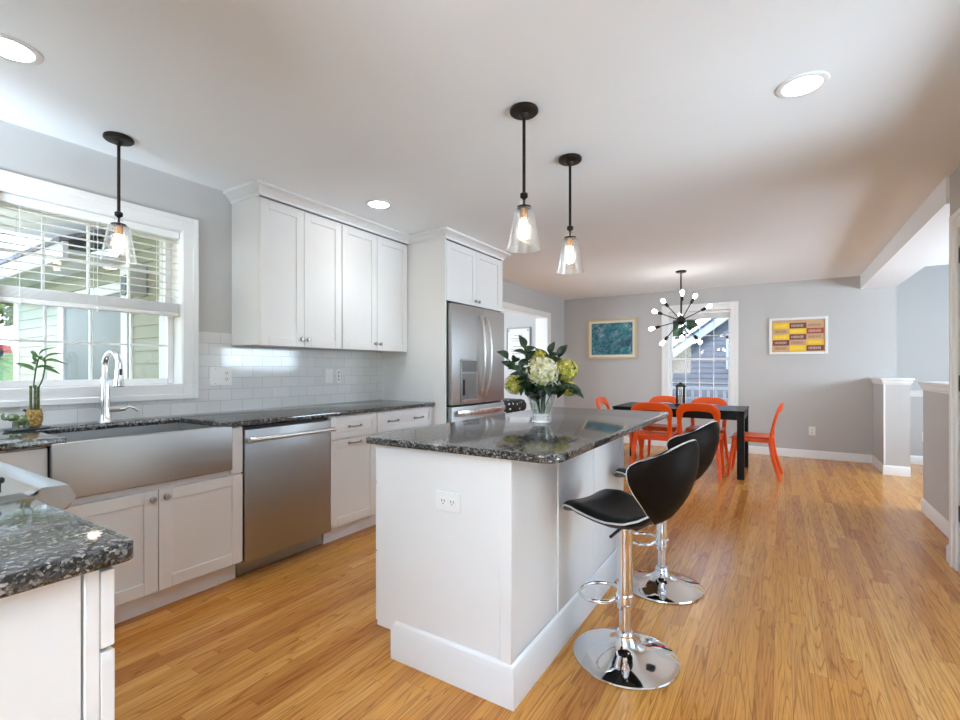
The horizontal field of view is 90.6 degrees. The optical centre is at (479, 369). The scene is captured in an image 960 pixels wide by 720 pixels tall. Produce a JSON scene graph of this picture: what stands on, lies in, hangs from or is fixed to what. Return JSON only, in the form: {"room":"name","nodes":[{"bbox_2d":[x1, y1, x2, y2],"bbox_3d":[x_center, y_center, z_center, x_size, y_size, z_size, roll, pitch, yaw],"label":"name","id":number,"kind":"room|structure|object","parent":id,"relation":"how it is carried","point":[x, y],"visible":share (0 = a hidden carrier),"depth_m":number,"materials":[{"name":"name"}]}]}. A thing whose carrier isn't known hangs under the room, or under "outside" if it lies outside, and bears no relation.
{"room":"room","nodes":[
{"label":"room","id":0,"kind":"room"},
{"bbox_2d":[25,408,43,427],"bbox_3d":[-2.135,0.234,2.275,0.066,0.089,0.066,0,0,32],"label":"pot","id":1,"kind":"object","parent":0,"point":[35,416],"depth_m":2.26,"materials":[{"name":"gold metal"}]},
{"bbox_2d":[0,120,563,433],"bbox_3d":[-0.764,-0.002,4.928,0.188,2.410,8.480,0,0,32],"label":"wall","id":2,"kind":"structure","parent":0,"point":[27,152],"depth_m":3.15,"materials":[{"name":"paint"}]},
{"bbox_2d":[0,170,198,407],"bbox_3d":[-2.178,-0.387,2.675,0.202,1.146,1.046,0,0,32],"label":"window","id":3,"kind":"structure","parent":2,"relation":"in","point":[181,381],"depth_m":2.81,"materials":[{"name":"paint"}]},
{"bbox_2d":[0,192,178,316],"bbox_3d":[-2.150,-0.593,2.657,0.062,0.545,0.850,0,0,32],"label":"window blind","id":4,"kind":"object","parent":3,"relation":"attached to","point":[19,295],"visible":1,"depth_m":2.60,"materials":[{"name":"white plastic"}]},
{"bbox_2d":[210,367,231,385],"bbox_3d":[-1.742,0.047,3.194,0.008,0.122,0.150,0,0,32],"label":"wall outlet","id":5,"kind":"object","parent":2,"relation":"attached to","point":[218,375],"visible":1,"depth_m":3.19,"materials":[{"name":"plastic"}]},
{"bbox_2d":[232,196,341,348],"bbox_3d":[-1.375,-0.644,3.461,0.356,0.975,0.682,0,0,32],"label":"upper cabinet","id":6,"kind":"object","parent":2,"relation":"attached to","point":[287,260],"visible":1,"depth_m":3.26,"materials":[{"name":"paint"}]},
{"bbox_2d":[325,369,332,382],"bbox_3d":[-1.258,0.057,3.960,0.008,0.118,0.080,0,0,32],"label":"wall switch","id":7,"kind":"object","parent":2,"relation":"attached to","point":[328,372],"visible":1,"depth_m":3.96,"materials":[{"name":"plastic"}]},
{"bbox_2d":[336,369,340,382],"bbox_3d":[-1.205,0.058,4.045,0.008,0.118,0.045,0,0,32],"label":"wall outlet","id":8,"kind":"object","parent":2,"relation":"attached to","point":[338,371],"visible":1,"depth_m":4.04,"materials":[{"name":"plastic"}]},
{"bbox_2d":[321,223,406,351],"bbox_3d":[-0.989,-0.644,4.073,0.356,0.975,0.758,0,0,32],"label":"upper cabinet","id":9,"kind":"object","parent":2,"relation":"attached to","point":[374,267],"visible":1,"depth_m":3.96,"materials":[{"name":"paint"}]},
{"bbox_2d":[223,179,510,260],"bbox_3d":[-0.709,-1.169,4.093,0.804,0.074,2.587,0,0,32],"label":"crown molding","id":10,"kind":"structure","parent":2,"relation":"attached to","point":[254,188],"depth_m":3.68,"materials":[{"name":"paint"}]},
{"bbox_2d":[446,240,500,311],"bbox_3d":[-0.339,-0.866,4.715,0.772,0.533,0.951,0,0,32],"label":"upper cabinet","id":11,"kind":"object","parent":2,"relation":"attached to","point":[473,278],"visible":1,"depth_m":4.47,"materials":[{"name":"paint"}]},
{"bbox_2d":[503,302,550,408],"bbox_3d":[0.443,0.143,6.856,0.232,2.120,2.320,0,0,32],"label":"doorway","id":12,"kind":"structure","parent":2,"relation":"in","point":[543,321],"depth_m":7.72,"materials":[{"name":"paint"}]},
{"bbox_2d":[0,0,959,299],"bbox_3d":[-0.493,-1.267,3.622,6.700,0.120,11.100,0,0,32],"label":"ceiling","id":13,"kind":"structure","parent":0,"point":[693,161],"depth_m":2.23,"materials":[{"name":"paint"}]},
{"bbox_2d":[0,33,43,64],"bbox_3d":[-1.770,-1.203,1.785,0.194,0.008,0.194,0,0,32],"label":"recessed light","id":14,"kind":"object","parent":13,"relation":"in","point":[12,49],"visible":1,"depth_m":1.80,"materials":[{"name":"paint"}]},
{"bbox_2d":[100,131,136,264],"bbox_3d":[-1.877,-0.881,2.469,0.156,0.649,0.156,0,0,32],"label":"pendant light","id":15,"kind":"object","parent":13,"relation":"hanging from","point":[119,139],"visible":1,"depth_m":2.46,"materials":[{"name":"black metal"}]},
{"bbox_2d":[114,225,122,234],"bbox_3d":[-1.877,-0.724,2.469,0.036,0.046,0.036,0,0,32],"label":"socket","id":16,"kind":"object","parent":15,"relation":"attached to","point":[118,230],"depth_m":2.46,"materials":[{"name":"gold metal"}]},
{"bbox_2d":[365,199,391,208],"bbox_3d":[-0.738,-1.203,3.470,0.194,0.008,0.194,0,0,32],"label":"recessed light","id":17,"kind":"object","parent":13,"relation":"in","point":[374,203],"visible":1,"depth_m":3.46,"materials":[{"name":"paint"}]},
{"bbox_2d":[507,102,540,252],"bbox_3d":[0.204,-0.881,2.203,0.156,0.649,0.156,0,0,32],"label":"pendant light","id":18,"kind":"object","parent":13,"relation":"hanging from","point":[523,111],"visible":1,"depth_m":2.19,"materials":[{"name":"black metal"}]},
{"bbox_2d":[520,207,527,218],"bbox_3d":[0.204,-0.724,2.203,0.036,0.046,0.036,0,0,32],"label":"socket","id":19,"kind":"object","parent":18,"relation":"attached to","point":[523,210],"depth_m":2.19,"materials":[{"name":"gold metal"}]},
{"bbox_2d":[556,153,583,273],"bbox_3d":[0.515,-0.881,2.714,0.156,0.649,0.156,0,0,32],"label":"pendant light","id":20,"kind":"object","parent":13,"relation":"hanging from","point":[570,159],"visible":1,"depth_m":2.70,"materials":[{"name":"black metal"}]},
{"bbox_2d":[567,238,572,246],"bbox_3d":[0.515,-0.724,2.714,0.036,0.046,0.036,0,0,32],"label":"socket","id":21,"kind":"object","parent":20,"relation":"attached to","point":[569,240],"depth_m":2.70,"materials":[{"name":"gold metal"}]},
{"bbox_2d":[649,270,711,345],"bbox_3d":[2.485,-0.749,5.871,0.714,0.915,0.659,0,0,32],"label":"chandelier","id":22,"kind":"object","parent":13,"relation":"hanging from","point":[680,320],"visible":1,"depth_m":5.83,"materials":[{"name":"black metal"}]},
{"bbox_2d":[775,71,829,98],"bbox_3d":[1.367,-1.203,2.018,0.194,0.008,0.194,0,0,32],"label":"recessed light","id":23,"kind":"object","parent":13,"relation":"in","point":[800,85],"visible":1,"depth_m":2.01,"materials":[{"name":"paint"}]},
{"bbox_2d":[503,311,536,410],"bbox_3d":[-0.676,-0.002,7.427,2.330,2.410,3.440,0,0,32],"label":"wall","id":24,"kind":"structure","parent":0,"point":[511,320],"depth_m":8.46,"materials":[{"name":"paint"}]},
{"bbox_2d":[506,327,530,363],"bbox_3d":[0.680,-0.419,8.443,0.480,0.645,0.030,0,0,32],"label":"framed certificate","id":25,"kind":"object","parent":24,"relation":"attached to","point":[512,334],"visible":0.57,"depth_m":8.46,"materials":[{"name":"paper"}]},
{"bbox_2d":[110,443,959,719],"bbox_3d":[0.479,1.263,3.008,9.000,0.120,11.100,0,0,32],"label":"floor","id":26,"kind":"structure","parent":0,"point":[830,593],"depth_m":2.19,"materials":[{"name":"brown wood"}]},
{"bbox_2d":[0,447,47,476],"bbox_3d":[-2.318,0.762,1.718,0.605,0.882,0.992,0,0,32],"label":"base cabinet","id":27,"kind":"object","parent":26,"relation":"on","point":[35,460],"visible":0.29,"depth_m":1.93,"materials":[{"name":"paint"}]},
{"bbox_2d":[0,400,434,450],"bbox_3d":[-1.496,0.304,2.727,0.921,0.030,3.596,0,0,32],"label":"countertop","id":28,"kind":"structure","parent":27,"relation":"on","point":[9,441],"depth_m":2.79,"materials":[{"name":"stone"}]},
{"bbox_2d":[2,426,50,431],"bbox_3d":[-2.151,0.284,2.260,0.128,0.010,0.173,0,0,32],"label":"tray","id":29,"kind":"object","parent":28,"relation":"on","point":[40,427],"visible":0.87,"depth_m":2.23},
{"bbox_2d":[1,409,30,428],"bbox_3d":[-2.173,0.233,2.225,0.049,0.091,0.102,0,0,32],"label":"animal figurine","id":30,"kind":"object","parent":29,"relation":"on","point":[17,420],"visible":1,"depth_m":2.22,"materials":[{"name":"green ceramic"}]},
{"bbox_2d":[15,347,67,427],"bbox_3d":[-2.131,0.086,2.281,0.260,0.385,0.079,0,0,7],"label":"bamboo","id":31,"kind":"object","parent":29,"relation":"on","point":[34,415],"visible":1,"depth_m":2.27,"materials":[{"name":"plant"}]},
{"bbox_2d":[97,350,138,422],"bbox_3d":[-1.986,0.092,2.576,0.169,0.393,0.178,0,0,-10],"label":"kitchen faucet","id":32,"kind":"object","parent":28,"relation":"on","point":[105,408],"visible":1,"depth_m":2.56,"materials":[{"name":"silver metal"}]},
{"bbox_2d":[46,423,231,498],"bbox_3d":[-1.784,0.432,2.427,0.512,0.245,0.771,0,0,32],"label":"sink","id":33,"kind":"object","parent":28,"relation":"in","point":[91,462],"visible":0.87,"depth_m":2.27,"materials":[{"name":"metal"}]},
{"bbox_2d":[46,423,213,477],"bbox_3d":[-1.794,0.432,2.433,0.490,0.222,0.711,0,0,32],"label":"basin","id":34,"kind":"object","parent":33,"relation":"in","point":[170,427],"depth_m":2.59,"materials":[{"name":"metal"}]},
{"bbox_2d":[0,461,75,508],"bbox_3d":[-1.525,0.712,1.094,0.758,0.922,0.763,0,0,32],"label":"range","id":35,"kind":"object","parent":26,"relation":"on","point":[13,480],"visible":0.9,"depth_m":1.17,"materials":[{"name":"metal"}]},
{"bbox_2d":[0,474,38,495],"bbox_3d":[-1.549,0.294,1.054,0.758,0.018,0.670,0,0,32],"label":"cooktop","id":36,"kind":"object","parent":35,"relation":"in","point":[13,484],"depth_m":1.15,"materials":[{"name":"metal"}]},
{"bbox_2d":[0,566,114,719],"bbox_3d":[-0.999,0.762,0.690,0.554,0.882,0.660,0,0,32],"label":"base cabinet","id":37,"kind":"object","parent":26,"relation":"on","point":[57,657],"visible":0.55,"depth_m":0.73,"materials":[{"name":"paint"}]},
{"bbox_2d":[0,493,132,598],"bbox_3d":[-0.995,0.303,0.674,0.579,0.032,0.658,0,0,32],"label":"countertop","id":38,"kind":"structure","parent":37,"relation":"on","point":[42,543],"depth_m":0.78,"materials":[{"name":"stone"}]},
{"bbox_2d":[62,424,242,623],"bbox_3d":[-1.814,0.762,2.491,0.633,0.882,0.847,0,0,32],"label":"base cabinet","id":39,"kind":"object","parent":26,"relation":"on","point":[186,534],"visible":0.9,"depth_m":2.41,"materials":[{"name":"paint"}]},
{"bbox_2d":[236,418,336,575],"bbox_3d":[-1.384,0.765,3.088,0.624,0.868,0.610,0,0,32],"label":"dishwasher","id":40,"kind":"object","parent":26,"relation":"on","point":[286,472],"visible":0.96,"depth_m":2.91,"materials":[{"name":"metal"}]},
{"bbox_2d":[321,412,376,543],"bbox_3d":[-1.137,0.762,3.558,0.640,0.882,0.439,0,0,32],"label":"base cabinet","id":41,"kind":"object","parent":26,"relation":"on","point":[353,482],"visible":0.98,"depth_m":3.39,"materials":[{"name":"paint"}]},
{"bbox_2d":[370,406,432,525],"bbox_3d":[-0.836,0.762,4.034,0.640,0.882,0.682,0,0,32],"label":"base cabinet","id":42,"kind":"object","parent":26,"relation":"on","point":[410,418],"visible":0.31,"depth_m":3.84,"materials":[{"name":"paint"}]},
{"bbox_2d":[382,238,445,424],"bbox_3d":[-0.610,0.035,4.310,0.744,2.335,0.021,0,0,32],"label":"panel","id":43,"kind":"object","parent":26,"relation":"on","point":[418,373],"visible":0.4,"depth_m":4.22,"materials":[{"name":"paint"}]},
{"bbox_2d":[446,303,504,422],"bbox_3d":[-0.252,0.304,4.660,0.802,1.758,0.923,0,0,32],"label":"refrigerator","id":44,"kind":"object","parent":26,"relation":"on","point":[474,335],"visible":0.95,"depth_m":4.34,"materials":[{"name":"metal"}]},
{"bbox_2d":[376,437,622,711],"bbox_3d":[0.198,0.761,2.478,0.728,0.883,1.456,0,0,32],"label":"kitchen island","id":45,"kind":"object","parent":26,"relation":"on","point":[481,600],"visible":0.74,"depth_m":1.88,"materials":[{"name":"paint"}]},
{"bbox_2d":[436,490,460,513],"bbox_3d":[-0.124,0.513,1.837,0.118,0.075,0.008,0,0,32],"label":"wall outlet","id":46,"kind":"object","parent":45,"relation":"attached to","point":[445,501],"visible":1,"depth_m":1.83,"materials":[{"name":"plastic"}]},
{"bbox_2d":[440,497,445,504],"bbox_3d":[-0.143,0.513,1.846,0.030,0.028,0.003,0,0,32],"label":"receptacle","id":47,"kind":"object","parent":46,"relation":"attached to","point":[442,499],"depth_m":1.85,"materials":[{"name":"plastic"}]},
{"bbox_2d":[449,499,454,506],"bbox_3d":[-0.107,0.513,1.824,0.030,0.028,0.003,0,0,32],"label":"receptacle","id":48,"kind":"object","parent":46,"relation":"attached to","point":[451,501],"depth_m":1.82,"materials":[{"name":"plastic"}]},
{"bbox_2d":[366,407,668,463],"bbox_3d":[0.390,0.304,2.623,0.890,0.030,1.928,0,0,32],"label":"island countertop","id":49,"kind":"structure","parent":45,"relation":"on","point":[571,433],"depth_m":2.13,"materials":[{"name":"stone"}]},
{"bbox_2d":[528,395,555,422],"bbox_3d":[0.338,0.194,2.607,0.188,0.190,0.188,0,0,32],"label":"glass vase","id":50,"kind":"object","parent":49,"relation":"on","point":[555,395],"visible":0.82,"depth_m":2.60,"materials":[{"name":"glass"}]},
{"bbox_2d":[497,350,527,390],"bbox_3d":[0.211,0.068,2.600,0.217,0.343,0.131,0,0,-29],"label":"branch","id":51,"kind":"object","parent":50,"relation":"in","point":[504,353],"visible":0.45,"depth_m":2.59,"materials":[{"name":"green plant"}]},
{"bbox_2d":[504,375,539,412],"bbox_3d":[0.231,0.134,2.602,0.191,0.212,0.158,0,0,32],"label":"hydrangea","id":52,"kind":"object","parent":50,"relation":"in","point":[512,385],"visible":0.76,"depth_m":2.57,"materials":[{"name":"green plant"}]},
{"bbox_2d":[509,365,539,411],"bbox_3d":[0.262,0.108,2.518,0.214,0.263,0.114,0,0,-24],"label":"branch","id":53,"kind":"object","parent":50,"relation":"in","point":[522,374],"visible":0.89,"depth_m":2.53,"materials":[{"name":"green plant"}]},
{"bbox_2d":[514,335,535,385],"bbox_3d":[0.256,0.024,2.629,0.165,0.430,0.110,0,0,-1],"label":"branch","id":54,"kind":"object","parent":50,"relation":"in","point":[527,352],"visible":0.46,"depth_m":2.61,"materials":[{"name":"green plant"}]},
{"bbox_2d":[520,384,543,409],"bbox_3d":[0.292,0.156,2.557,0.112,0.157,0.129,0,0,32],"label":"branch","id":55,"kind":"object","parent":50,"relation":"in","point":[529,390],"visible":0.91,"depth_m":2.56,"materials":[{"name":"green plant"}]},
{"bbox_2d":[531,349,545,400],"bbox_3d":[0.330,0.064,2.648,0.099,0.350,0.109,0,0,-32],"label":"hydrangea","id":56,"kind":"object","parent":50,"relation":"in","point":[539,353],"visible":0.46,"depth_m":2.63,"materials":[{"name":"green plant"}]},
{"bbox_2d":[522,357,558,395],"bbox_3d":[0.331,0.086,2.590,0.220,0.305,0.231,0,0,32],"label":"hydrangea","id":57,"kind":"object","parent":50,"relation":"in","point":[546,373],"visible":0.92,"depth_m":2.51,"materials":[{"name":"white plant"}]},
{"bbox_2d":[534,385,558,412],"bbox_3d":[0.347,0.160,2.540,0.155,0.160,0.113,0,0,13],"label":"branch","id":58,"kind":"object","parent":50,"relation":"in","point":[554,390],"visible":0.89,"depth_m":2.52,"materials":[{"name":"green plant"}]},
{"bbox_2d":[535,342,559,405],"bbox_3d":[0.364,0.043,2.641,0.160,0.393,0.081,0,0,7],"label":"branch","id":59,"kind":"object","parent":50,"relation":"in","point":[550,348],"visible":0.34,"depth_m":2.62,"materials":[{"name":"green plant"}]},
{"bbox_2d":[542,345,566,409],"bbox_3d":[0.402,0.051,2.664,0.182,0.378,0.118,0,0,-6],"label":"branch","id":60,"kind":"object","parent":50,"relation":"in","point":[562,349],"visible":0.26,"depth_m":2.65,"materials":[{"name":"green plant"}]},
{"bbox_2d":[543,381,575,412],"bbox_3d":[0.438,0.149,2.583,0.180,0.180,0.122,0,0,32],"label":"hydrangea","id":61,"kind":"object","parent":50,"relation":"in","point":[566,393],"visible":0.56,"depth_m":2.56,"materials":[{"name":"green plant"}]},
{"bbox_2d":[543,358,578,404],"bbox_3d":[0.444,0.090,2.619,0.180,0.299,0.183,0,0,32],"label":"hydrangea","id":62,"kind":"object","parent":50,"relation":"in","point":[567,369],"visible":0.79,"depth_m":2.58,"materials":[{"name":"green plant"}]},
{"bbox_2d":[544,382,583,410],"bbox_3d":[0.429,0.150,2.539,0.223,0.181,0.134,0,0,32],"label":"branch","id":63,"kind":"object","parent":50,"relation":"in","point":[576,390],"visible":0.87,"depth_m":2.53,"materials":[{"name":"green plant"}]},
{"bbox_2d":[497,260,502,400],"bbox_3d":[-0.088,0.035,5.138,0.744,2.335,0.032,0,0,32],"label":"tall cabinet","id":64,"kind":"object","parent":26,"relation":"on","point":[501,311],"visible":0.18,"depth_m":4.93,"materials":[{"name":"paint"}]},
{"bbox_2d":[596,396,643,461],"bbox_3d":[1.837,0.789,6.290,0.544,0.838,0.480,0,0,32],"label":"dining chair","id":65,"kind":"object","parent":26,"relation":"on","point":[600,399],"visible":0.24,"depth_m":6.32,"materials":[{"name":"orange plastic"}]},
{"bbox_2d":[562,439,699,689],"bbox_3d":[0.624,0.734,1.968,0.431,0.938,0.535,0,0,-43],"label":"bar stool","id":66,"kind":"object","parent":26,"relation":"on","point":[622,656],"visible":1,"depth_m":1.89,"materials":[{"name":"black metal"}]},
{"bbox_2d":[630,402,677,464],"bbox_3d":[2.039,0.789,5.544,0.480,0.838,0.544,0,0,30],"label":"dining chair","id":67,"kind":"object","parent":26,"relation":"on","point":[643,435],"visible":0.73,"depth_m":5.39,"materials":[{"name":"orange plastic"}]},
{"bbox_2d":[641,396,678,455],"bbox_3d":[2.437,0.789,6.365,0.480,0.838,0.544,0,0,32],"label":"dining chair","id":68,"kind":"object","parent":26,"relation":"on","point":[657,399],"visible":0.47,"depth_m":6.46,"materials":[{"name":"orange plastic"}]},
{"bbox_2d":[613,421,719,603],"bbox_3d":[1.029,0.734,2.618,0.431,0.938,0.535,0,0,-43],"label":"bar stool","id":69,"kind":"object","parent":26,"relation":"on","point":[659,584],"visible":0.48,"depth_m":2.53,"materials":[{"name":"silver metal"}]},
{"bbox_2d":[612,402,748,479],"bbox_3d":[2.482,0.831,5.883,1.440,0.745,0.860,0,0,32],"label":"dining table","id":70,"kind":"object","parent":26,"relation":"on","point":[739,413],"visible":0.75,"depth_m":5.33,"materials":[{"name":"black wood"}]},
{"bbox_2d":[675,382,685,405],"bbox_3d":[2.523,0.311,5.976,0.136,0.292,0.136,0,0,32],"label":"lantern","id":71,"kind":"object","parent":70,"relation":"on","point":[680,384],"visible":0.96,"depth_m":5.96,"materials":[{"name":"black metal"}]},
{"bbox_2d":[676,403,724,480],"bbox_3d":[2.516,0.789,5.421,0.480,0.838,0.544,0,0,32],"label":"dining chair","id":72,"kind":"object","parent":26,"relation":"on","point":[702,407],"visible":0.47,"depth_m":5.21,"materials":[{"name":"orange plastic"}]},
{"bbox_2d":[685,397,728,461],"bbox_3d":[2.898,0.789,6.074,0.480,0.838,0.544,0,0,32],"label":"dining chair","id":73,"kind":"object","parent":26,"relation":"on","point":[707,400],"visible":0.5,"depth_m":6.17,"materials":[{"name":"orange plastic"}]},
{"bbox_2d":[726,402,783,481],"bbox_3d":[3.141,0.789,5.413,0.544,0.838,0.480,0,0,34],"label":"dining chair","id":74,"kind":"object","parent":26,"relation":"on","point":[769,438],"visible":0.93,"depth_m":5.34,"materials":[{"name":"orange plastic"}]},
{"bbox_3d":[0.390,0.948,7.646,0.600,0.510,0.750,0,0,32],"label":"bench","id":75,"kind":"object","parent":26,"relation":"on","visible":0},
{"bbox_2d":[503,398,525,413],"bbox_3d":[0.409,0.588,7.629,0.510,0.209,0.620,0,0,32],"label":"cushion","id":76,"kind":"object","parent":75,"relation":"on","point":[511,405],"visible":0.51,"depth_m":7.40,"materials":[{"name":"fabric"}]},
{"bbox_2d":[564,276,896,454],"bbox_3d":[3.396,-0.002,7.210,4.430,2.410,0.180,0,0,32],"label":"wall","id":77,"kind":"structure","parent":0,"point":[831,393],"depth_m":6.59,"materials":[{"name":"paint"}]},
{"bbox_2d":[588,317,636,358],"bbox_3d":[2.176,-0.502,7.856,0.816,0.660,0.027,0,0,32],"label":"framed picture","id":78,"kind":"object","parent":77,"relation":"attached to","point":[607,338],"visible":1,"depth_m":7.84},
{"bbox_2d":[662,301,737,405],"bbox_3d":[3.340,-0.147,7.233,1.056,1.676,0.202,0,0,32],"label":"window","id":79,"kind":"structure","parent":77,"relation":"in","point":[667,348],"depth_m":7.16,"materials":[{"name":"paint"}]},
{"bbox_2d":[669,309,729,320],"bbox_3d":[3.318,-0.820,7.199,0.840,0.115,0.054,0,0,32],"label":"window blind","id":80,"kind":"object","parent":79,"relation":"attached to","point":[712,313],"visible":0.92,"depth_m":7.13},
{"bbox_2d":[623,436,871,462],"bbox_3d":[3.245,1.149,7.191,4.195,0.108,0.014,0,0,32],"label":"baseboard","id":81,"kind":"structure","parent":77,"relation":"attached to","point":[839,456],"depth_m":6.45,"materials":[{"name":"paint"}]},
{"bbox_2d":[769,316,827,354],"bbox_3d":[4.343,-0.456,6.489,0.668,0.502,0.027,0,0,32],"label":"framed picture","id":82,"kind":"object","parent":77,"relation":"attached to","point":[797,335],"visible":1,"depth_m":6.48},
{"bbox_2d":[809,427,814,435],"bbox_3d":[4.483,0.835,6.413,0.075,0.118,0.008,0,0,32],"label":"wall outlet","id":83,"kind":"object","parent":77,"relation":"attached to","point":[811,429],"visible":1,"depth_m":6.41,"materials":[{"name":"plastic"}]},
{"bbox_2d":[860,176,949,288],"bbox_3d":[4.655,-1.182,3.459,2.419,0.290,4.819,0,0,32],"label":"ceiling","id":84,"kind":"structure","parent":0,"point":[923,240],"depth_m":4.15,"materials":[{"name":"paint"}]},
{"bbox_2d":[870,264,948,520],"bbox_3d":[4.791,-0.697,3.587,2.325,3.800,5.480,0,0,32],"label":"wall","id":85,"kind":"structure","parent":0,"point":[923,298],"depth_m":5.80,"materials":[{"name":"paint"}]},
{"bbox_2d":[883,385,884,463],"bbox_3d":[4.624,0.628,5.432,0.016,0.910,0.014,0,0,32],"label":"trim","id":86,"kind":"structure","parent":85,"relation":"attached to","point":[883,385],"depth_m":5.43,"materials":[{"name":"paint"}]},
{"bbox_2d":[872,455,910,476],"bbox_3d":[4.906,1.149,5.685,0.239,0.108,0.759,0,0,32],"label":"baseboard","id":87,"kind":"structure","parent":85,"relation":"attached to","point":[884,469],"depth_m":5.39,"materials":[{"name":"paint"}]},
{"bbox_2d":[921,498,948,537],"bbox_3d":[3.401,1.149,3.473,0.014,0.108,1.335,0,0,32],"label":"baseboard","id":88,"kind":"structure","parent":85,"relation":"attached to","point":[940,521],"depth_m":3.66,"materials":[{"name":"paint"}]},
{"bbox_2d":[910,390,922,455],"bbox_3d":[6.153,0.738,5.667,1.910,0.930,0.143,0,0,32],"label":"wall","id":89,"kind":"structure","parent":0,"point":[916,397],"depth_m":6.02,"materials":[{"name":"paint"}]},
{"bbox_2d":[910,455,922,464],"bbox_3d":[6.130,1.149,5.630,1.840,0.108,0.014,0,0,32],"label":"baseboard","id":90,"kind":"structure","parent":89,"relation":"attached to","point":[914,459],"depth_m":6.01,"materials":[{"name":"paint"}]},
{"bbox_2d":[950,165,959,571],"bbox_3d":[1.198,-0.002,0.119,0.100,2.410,6.680,0,0,32],"label":"wall","id":91,"kind":"structure","parent":0,"point":[955,176],"depth_m":2.83,"materials":[{"name":"paint"}]},
{"bbox_2d":[946,544,948,562],"bbox_3d":[2.960,1.149,2.925,0.114,0.108,0.082,0,0,32],"label":"baseboard","id":92,"kind":"structure","parent":91,"relation":"attached to","point":[947,546],"depth_m":2.97,"materials":[{"name":"paint"}]},
{"bbox_2d":[949,208,959,570],"bbox_3d":[2.656,0.136,2.450,0.122,2.135,1.020,0,0,32],"label":"door frame","id":93,"kind":"structure","parent":91,"relation":"attached to","point":[954,219],"depth_m":2.85,"materials":[{"name":"paint"}]},
{"bbox_2d":[958,247,959,521],"bbox_3d":[2.651,0.180,2.457,0.069,2.025,0.825,0,0,32],"label":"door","id":94,"kind":"structure","parent":91,"relation":"in","point":[959,247],"depth_m":2.81,"materials":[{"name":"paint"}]},
{"label":"outside","id":95,"kind":"structure","parent":0,"visible":0},
{"bbox_3d":[33.726,1.728,19.159,43.400,0.150,51.600,0,0,32],"label":"yard","id":96,"kind":"structure","parent":95,"visible":0},
{"bbox_2d":[672,318,727,397],"bbox_3d":[8.348,-1.597,12.434,6.350,6.499,5.460,0,0,32],"label":"house","id":97,"kind":"structure","parent":96,"relation":"on","point":[720,324],"depth_m":11.34,"materials":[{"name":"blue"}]},
{"bbox_2d":[672,386,727,404],"bbox_3d":[4.390,0.968,9.291,5.510,1.370,0.100,0,0,32],"label":"fence","id":98,"kind":"object","parent":96,"relation":"on","point":[692,388],"visible":0.1,"depth_m":9.30,"materials":[{"name":"white wood"}]},
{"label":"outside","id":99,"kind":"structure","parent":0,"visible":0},
{"bbox_2d":[0,352,13,380],"bbox_3d":[-27.590,-0.022,20.364,61.600,3.350,55.000,0,0,32],"label":"lawn","id":100,"kind":"structure","parent":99,"point":[7,360],"depth_m":23.75,"materials":[{"name":"green plant"}]},
{"bbox_2d":[0,344,12,356],"bbox_3d":[-32.930,-1.427,30.266,1.800,1.400,4.250,0,0,32],"label":"car","id":101,"kind":"object","parent":100,"relation":"on","point":[3,348],"visible":1,"depth_m":31.31,"materials":[{"name":"red paint"}]},
{"bbox_2d":[0,302,13,327],"bbox_3d":[-36.935,-4.567,38.840,7.056,7.749,6.949,0,0,32],"label":"tree","id":102,"kind":"object","parent":100,"relation":"on","point":[9,311],"visible":0.08,"depth_m":37.50,"materials":[{"name":"green plant"}]},
{"bbox_2d":[0,228,165,380],"bbox_3d":[-3.152,-0.382,5.406,4.300,4.070,3.020,0,0,32],"label":"house wing","id":103,"kind":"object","parent":100,"relation":"on","point":[63,324],"visible":0.13,"depth_m":4.24,"materials":[{"name":"green"}]},
{"bbox_2d":[120,263,146,296],"bbox_3d":[-2.725,-0.697,3.730,0.150,0.240,0.133,0,0,32],"label":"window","id":104,"kind":"structure","parent":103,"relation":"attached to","point":[133,288],"depth_m":3.69,"materials":[{"name":"clear glass"}]},
{"bbox_2d":[673,319,697,339],"bbox_3d":[4.952,-1.080,15.176,4.134,6.077,4.059,0,0,32],"label":"tree","id":105,"kind":"object","parent":100,"relation":"on","point":[676,332],"visible":0.02,"depth_m":14.18,"materials":[{"name":"green plant"}]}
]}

